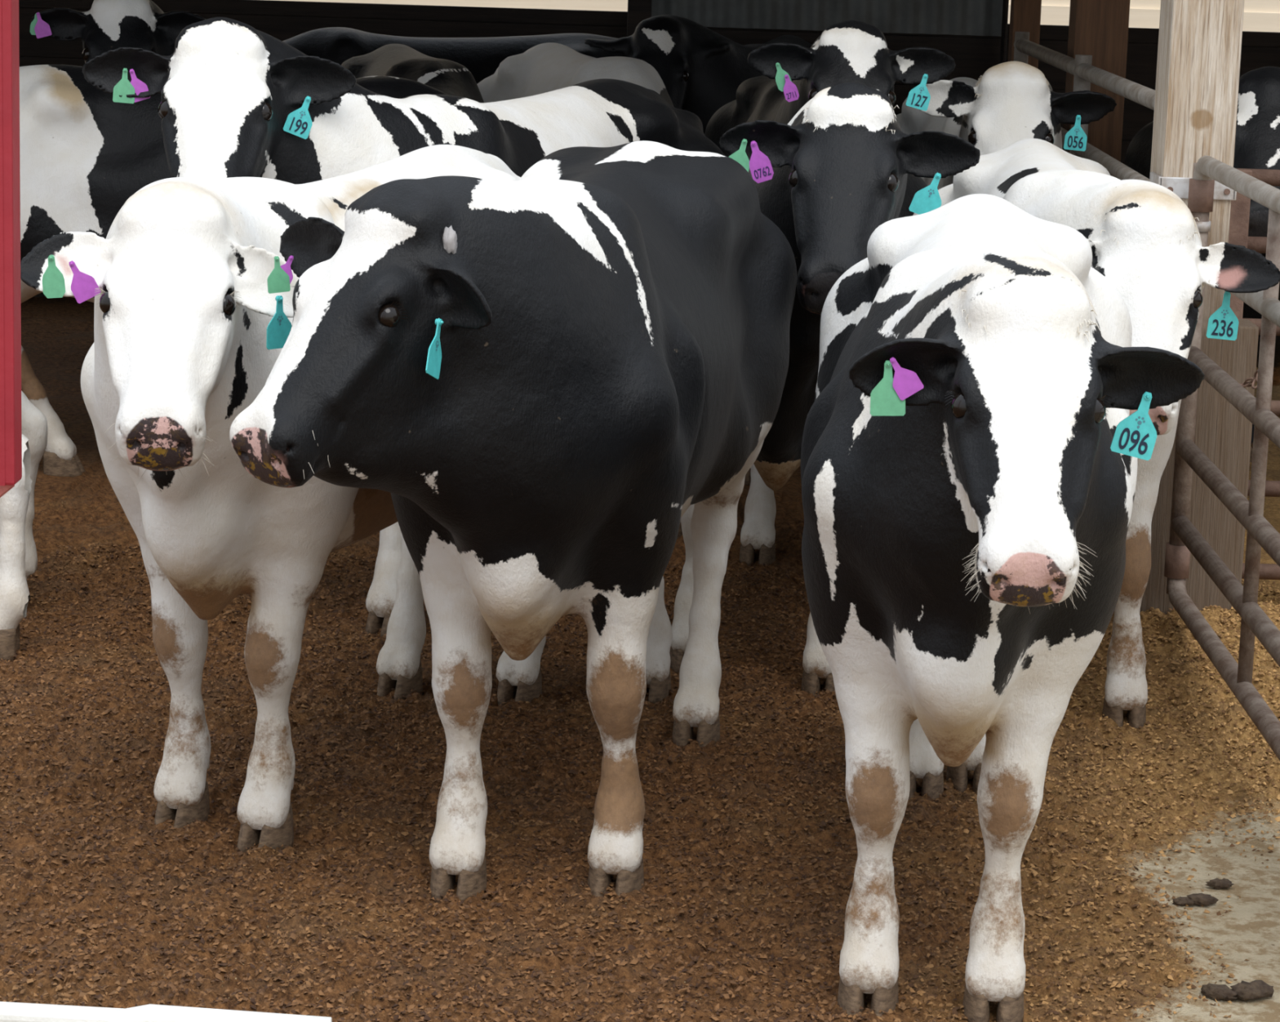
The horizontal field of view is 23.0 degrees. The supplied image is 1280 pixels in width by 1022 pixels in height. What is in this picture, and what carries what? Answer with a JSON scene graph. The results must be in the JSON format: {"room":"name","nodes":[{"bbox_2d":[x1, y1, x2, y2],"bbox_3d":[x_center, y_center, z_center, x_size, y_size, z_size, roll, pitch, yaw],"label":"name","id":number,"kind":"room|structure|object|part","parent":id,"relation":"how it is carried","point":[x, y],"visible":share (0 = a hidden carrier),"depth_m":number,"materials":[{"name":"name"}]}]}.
{"room":"cattle barn","nodes":[
{"label":"cattle barn","id":0,"kind":"room"},
{"bbox_2d":[0,296,1279,1021],"bbox_3d":[0.051,0.173,8.750,11.950,0.137,13.120,2,11,1],"label":"floor","id":1,"kind":"structure","parent":0,"point":[57,334],"depth_m":6.44,"materials":[{"name":"brown soil"}]},
{"bbox_2d":[0,0,22,497],"bbox_3d":[-1.080,-0.242,4.044,0.560,2.600,0.060,2,11,1],"label":"post","id":2,"kind":"object","parent":1,"relation":"on","point":[11,428],"visible":1,"depth_m":4.01,"materials":[{"name":"metal"}]},
{"bbox_2d":[0,390,47,662],"bbox_3d":[-2.802,-0.404,7.826,2.629,1.412,0.653,1,11,-2],"label":"cow","id":3,"kind":"object","parent":1,"relation":"on","point":[18,551],"visible":0.61,"depth_m":7.71},
{"bbox_2d":[30,0,205,63],"bbox_3d":[-1.625,-1.146,11.520,0.741,1.546,2.119,3,11,6],"label":"cow","id":4,"kind":"object","parent":1,"relation":"on","point":[108,24],"visible":0.11,"depth_m":10.62},
{"bbox_2d":[0,1001,332,1021],"bbox_3d":[-0.901,0.852,3.225,1.166,0.773,0.076,2,11,1],"label":"rail","id":5,"kind":"object","parent":1,"relation":"on","point":[9,1011],"visible":1,"depth_m":3.13,"materials":[{"name":"paint"}]},
{"bbox_2d":[19,64,447,476],"bbox_3d":[-1.109,-0.716,9.946,2.382,1.328,0.659,3,11,4],"label":"cow","id":6,"kind":"object","parent":1,"relation":"on","point":[83,153],"visible":0.2,"depth_m":9.69},
{"bbox_2d":[20,144,546,853],"bbox_3d":[-0.681,-0.074,6.616,0.670,1.352,2.245,5,11,17],"label":"cow","id":7,"kind":"object","parent":1,"relation":"on","point":[188,330],"visible":0.66,"depth_m":5.99},
{"bbox_2d":[82,17,724,636],"bbox_3d":[-0.488,-0.538,8.463,0.778,1.578,2.535,8,13,29],"label":"cow","id":8,"kind":"object","parent":1,"relation":"on","point":[237,100],"visible":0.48,"depth_m":7.68},
{"bbox_2d":[341,43,484,102],"bbox_3d":[-0.797,-0.986,11.403,0.677,1.328,2.380,0,11,-11],"label":"cow","id":9,"kind":"object","parent":1,"relation":"on","point":[451,77],"visible":0.08,"depth_m":10.97},
{"bbox_2d":[282,26,624,84],"bbox_3d":[-1.008,-1.398,13.511,2.372,1.327,0.645,0,11,-8],"label":"cow","id":10,"kind":"object","parent":1,"relation":"on","point":[482,56],"visible":0.06,"depth_m":13.31},
{"bbox_2d":[229,140,796,902],"bbox_3d":[-0.152,-0.035,6.382,0.693,1.397,2.348,4,11,13],"label":"cow","id":11,"kind":"object","parent":1,"relation":"on","point":[542,373],"visible":1,"depth_m":5.68},
{"bbox_2d":[476,42,674,106],"bbox_3d":[-0.212,-1.071,11.937,0.670,1.328,2.330,-1,11,-12],"label":"cow","id":12,"kind":"object","parent":1,"relation":"on","point":[546,67],"visible":0.13,"depth_m":12.05},
{"bbox_2d":[626,0,652,36],"bbox_3d":[0.005,-2.441,14.064,0.106,3.200,0.140,2,11,1],"label":"post","id":13,"kind":"object","parent":1,"relation":"on","point":[638,11],"visible":0.02,"depth_m":14.04,"materials":[{"name":"black wood"}]},
{"bbox_2d":[0,539,1279,1021],"bbox_3d":[0.048,0.503,7.022,3.517,0.140,4.219,2,11,1],"label":"chips","id":14,"kind":"object","parent":1,"relation":"on","point":[621,962],"visible":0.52,"depth_m":6.28,"materials":[{"name":"brown wood"}]},
{"bbox_2d":[584,14,812,133],"bbox_3d":[0.483,-1.404,13.473,0.869,1.445,2.202,6,12,21],"label":"cow","id":15,"kind":"object","parent":1,"relation":"on","point":[701,70],"visible":0.24,"depth_m":12.64},
{"bbox_2d":[669,82,980,697],"bbox_3d":[0.441,-0.402,8.130,0.701,1.493,2.328,2,11,2],"label":"cow","id":16,"kind":"object","parent":1,"relation":"on","point":[844,166],"visible":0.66,"depth_m":7.15},
{"bbox_2d":[704,19,955,485],"bbox_3d":[0.556,-0.872,10.391,0.662,1.568,3.072,2,11,0],"label":"cow","id":17,"kind":"object","parent":1,"relation":"on","point":[851,51],"visible":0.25,"depth_m":9.07},
{"bbox_2d":[800,193,1204,1021],"bbox_3d":[0.612,0.118,5.808,0.672,1.361,2.192,3,11,6],"label":"cow","id":18,"kind":"object","parent":1,"relation":"on","point":[972,444],"visible":1,"depth_m":5.11},
{"bbox_2d":[1000,0,1008,63],"bbox_3d":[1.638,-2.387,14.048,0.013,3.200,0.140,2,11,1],"label":"post","id":19,"kind":"object","parent":1,"relation":"on","point":[1006,2],"visible":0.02,"depth_m":14.04,"materials":[{"name":"beige wood"}]},
{"bbox_2d":[895,61,1116,189],"bbox_3d":[1.082,-0.764,10.206,0.644,1.460,2.368,2,11,1],"label":"cow","id":20,"kind":"object","parent":1,"relation":"on","point":[1011,102],"visible":0.28,"depth_m":9.20},
{"bbox_2d":[1007,0,1041,68],"bbox_3d":[1.607,-2.199,13.066,0.114,3.200,0.140,2,11,1],"label":"post","id":21,"kind":"object","parent":1,"relation":"on","point":[1025,15],"visible":0.02,"depth_m":13.03,"materials":[{"name":"brown wood"}]},
{"bbox_2d":[1013,31,1155,181],"bbox_3d":[1.440,-0.788,10.417,0.056,1.420,4.200,2,11,1],"label":"fence","id":22,"kind":"object","parent":1,"relation":"on","point":[1085,73],"visible":0.19,"depth_m":10.06,"materials":[{"name":"metal"}]},
{"bbox_3d":[1.471,-1.174,12.430,0.056,1.420,0.056,2,11,1],"label":"fence post","id":23,"kind":"part","parent":22,"relation":"part of","materials":[{"name":"grey metal"}]},
{"bbox_3d":[1.441,-0.806,10.515,0.056,1.420,0.056,2,11,1],"label":"fence post","id":24,"kind":"part","parent":22,"relation":"part of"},
{"bbox_3d":[1.460,-1.435,10.293,0.052,0.052,4.200,2,11,1],"label":"rail","id":25,"kind":"part","parent":22,"relation":"part of","materials":[{"name":"grey metal"}]},
{"bbox_3d":[1.452,-1.190,10.340,0.052,0.052,4.200,2,11,1],"label":"rail","id":26,"kind":"part","parent":22,"relation":"part of","materials":[{"name":"grey metal"}]},
{"bbox_2d":[1062,0,1129,161],"bbox_3d":[1.685,-1.900,11.524,0.194,3.200,0.200,2,11,1],"label":"post","id":27,"kind":"object","parent":1,"relation":"on","point":[1098,28],"visible":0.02,"depth_m":11.47,"materials":[{"name":"brown wood"}]},
{"bbox_2d":[912,137,1279,728],"bbox_3d":[1.030,-0.223,7.777,0.651,1.310,2.181,1,11,-2],"label":"cow","id":28,"kind":"object","parent":1,"relation":"on","point":[1142,237],"visible":0.44,"depth_m":6.91},
{"bbox_2d":[1172,896,1195,906],"bbox_3d":[1.053,0.755,6.097,0.047,0.017,0.032,-2,11,-19],"label":"clod","id":29,"kind":"object","parent":1,"relation":"on","point":[1182,901],"visible":1,"depth_m":6.09,"materials":[{"name":"brown soil"}]},
{"bbox_2d":[1124,66,1279,462],"bbox_3d":[1.922,-0.711,10.025,0.694,1.476,2.485,3,11,5],"label":"cow","id":30,"kind":"object","parent":1,"relation":"on","point":[1257,136],"visible":0.23,"depth_m":8.94},
{"bbox_2d":[1186,893,1218,906],"bbox_3d":[1.088,0.754,6.104,0.067,0.023,0.044,0,11,-10],"label":"clod","id":31,"kind":"object","parent":1,"relation":"on","point":[1200,899],"visible":1,"depth_m":6.09,"materials":[{"name":"brown soil"}]},
{"bbox_2d":[1200,982,1237,1000],"bbox_3d":[1.026,0.852,5.575,0.069,0.025,0.045,9,13,33],"label":"clod","id":32,"kind":"object","parent":1,"relation":"on","point":[1216,992],"visible":1,"depth_m":5.56,"materials":[{"name":"brown soil"}]},
{"bbox_2d":[1205,878,1234,889],"bbox_3d":[1.144,0.736,6.212,0.058,0.019,0.035,0,11,-11],"label":"clod","id":33,"kind":"object","parent":1,"relation":"on","point":[1217,883],"visible":1,"depth_m":6.20,"materials":[{"name":"brown soil"}]},
{"bbox_2d":[1230,980,1274,1000],"bbox_3d":[1.085,0.849,5.585,0.082,0.031,0.066,-4,12,-28],"label":"clod","id":34,"kind":"object","parent":1,"relation":"on","point":[1246,991],"visible":1,"depth_m":5.57,"materials":[{"name":"brown soil"}]},
{"bbox_2d":[1228,168,1279,580],"bbox_3d":[2.732,-0.283,8.477,2.610,1.202,0.060,2,11,1],"label":"gate","id":35,"kind":"object","parent":1,"relation":"on","point":[1240,207],"visible":0.08,"depth_m":8.39,"materials":[{"name":"metal"}]},
{"bbox_3d":[2.735,-0.675,8.402,2.570,0.044,0.044,2,11,1],"label":"rail","id":36,"kind":"part","parent":35,"relation":"part of","materials":[{"name":"metal"}]},
{"bbox_3d":[2.740,-0.852,8.368,2.570,0.044,0.044,2,11,1],"label":"rail","id":37,"kind":"part","parent":35,"relation":"part of","materials":[{"name":"metal"}]},
{"bbox_3d":[2.707,0.199,8.570,2.570,0.044,0.044,2,11,1],"label":"rail","id":38,"kind":"part","parent":35,"relation":"part of","materials":[{"name":"metal"}]},
{"bbox_3d":[2.728,-0.459,8.444,2.570,0.044,0.044,2,11,1],"label":"rail","id":39,"kind":"part","parent":35,"relation":"part of","materials":[{"name":"metal"}]},
{"bbox_3d":[2.714,-0.027,8.527,2.570,0.044,0.044,2,11,1],"label":"rail","id":40,"kind":"part","parent":35,"relation":"part of","materials":[{"name":"metal"}]},
{"bbox_3d":[2.721,-0.243,8.485,2.570,0.044,0.044,2,11,1],"label":"rail","id":41,"kind":"part","parent":35,"relation":"part of","materials":[{"name":"metal"}]},
{"bbox_2d":[18,0,1279,297],"bbox_3d":[0.187,-1.575,14.395,14.000,1.385,0.070,2,11,1],"label":"wall","id":42,"kind":"structure","parent":0,"point":[972,55],"depth_m":14.25,"materials":[{"name":"black wood"}]},
{"bbox_2d":[651,0,1003,35],"bbox_3d":[0.865,-2.840,14.078,1.604,1.370,0.028,2,11,1],"label":"panel","id":43,"kind":"object","parent":42,"relation":"attached to","point":[953,17],"visible":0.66,"depth_m":14.19,"materials":[{"name":"black metal"}]},
{"bbox_3d":[0.112,-0.223,11.158,32.000,0.010,38.000,2,11,1],"label":"ground","id":44,"kind":"structure","parent":0,"visible":0},
{"bbox_2d":[276,0,1279,31],"bbox_3d":[0.409,-5.718,23.337,28.000,6.154,4.000,2,11,1],"label":"wall","id":45,"kind":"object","parent":44,"relation":"on","point":[1259,15],"visible":0.02,"depth_m":21.72,"materials":[{"name":"beige"}]},
{"bbox_2d":[1139,0,1258,614],"bbox_3d":[1.466,-1.278,8.046,0.320,3.320,0.232,2,11,1],"label":"wooden post","id":46,"kind":"object","parent":44,"relation":"on","point":[1199,48],"visible":0.32,"depth_m":8.08,"materials":[{"name":"brown wood"}]},
{"bbox_2d":[1164,155,1279,760],"bbox_3d":[1.374,0.053,6.388,0.064,1.289,3.456,2,11,1],"label":"gate","id":47,"kind":"object","parent":46,"relation":"attached to","point":[1185,539],"visible":0.88,"depth_m":7.23,"materials":[{"name":"metal"}]},
{"bbox_3d":[1.359,0.514,6.484,0.048,0.083,3.422,2,11,1],"label":"rail","id":48,"kind":"part","parent":47,"relation":"part of","materials":[{"name":"grey metal"}]},
{"bbox_3d":[1.364,0.352,6.441,0.048,0.048,3.400,2,11,1],"label":"rail","id":49,"kind":"part","parent":47,"relation":"part of","materials":[{"name":"grey metal"}]},
{"bbox_3d":[1.371,0.156,6.404,0.048,0.048,3.400,2,11,1],"label":"rail","id":50,"kind":"part","parent":47,"relation":"part of","materials":[{"name":"grey metal"}]},
{"bbox_3d":[1.378,-0.080,6.358,0.048,0.048,3.400,2,11,1],"label":"rail","id":51,"kind":"part","parent":47,"relation":"part of","materials":[{"name":"grey metal"}]},
{"bbox_3d":[1.393,-0.536,6.282,0.048,0.091,3.423,2,11,1],"label":"rail","id":52,"kind":"part","parent":47,"relation":"part of","materials":[{"name":"grey metal"}]},
{"bbox_2d":[1240,369,1257,388],"bbox_3d":[1.502,-0.350,7.942,0.108,0.106,0.340,-3,12,-22],"label":"chain","id":53,"kind":"object","parent":47,"relation":"attached to","point":[1246,384],"visible":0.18,"depth_m":7.94,"materials":[{"name":"metal"}]},
{"bbox_3d":[1.386,-0.323,6.311,0.048,0.048,3.400,2,11,1],"label":"rail","id":54,"kind":"part","parent":47,"relation":"part of","materials":[{"name":"grey metal"}]}
]}

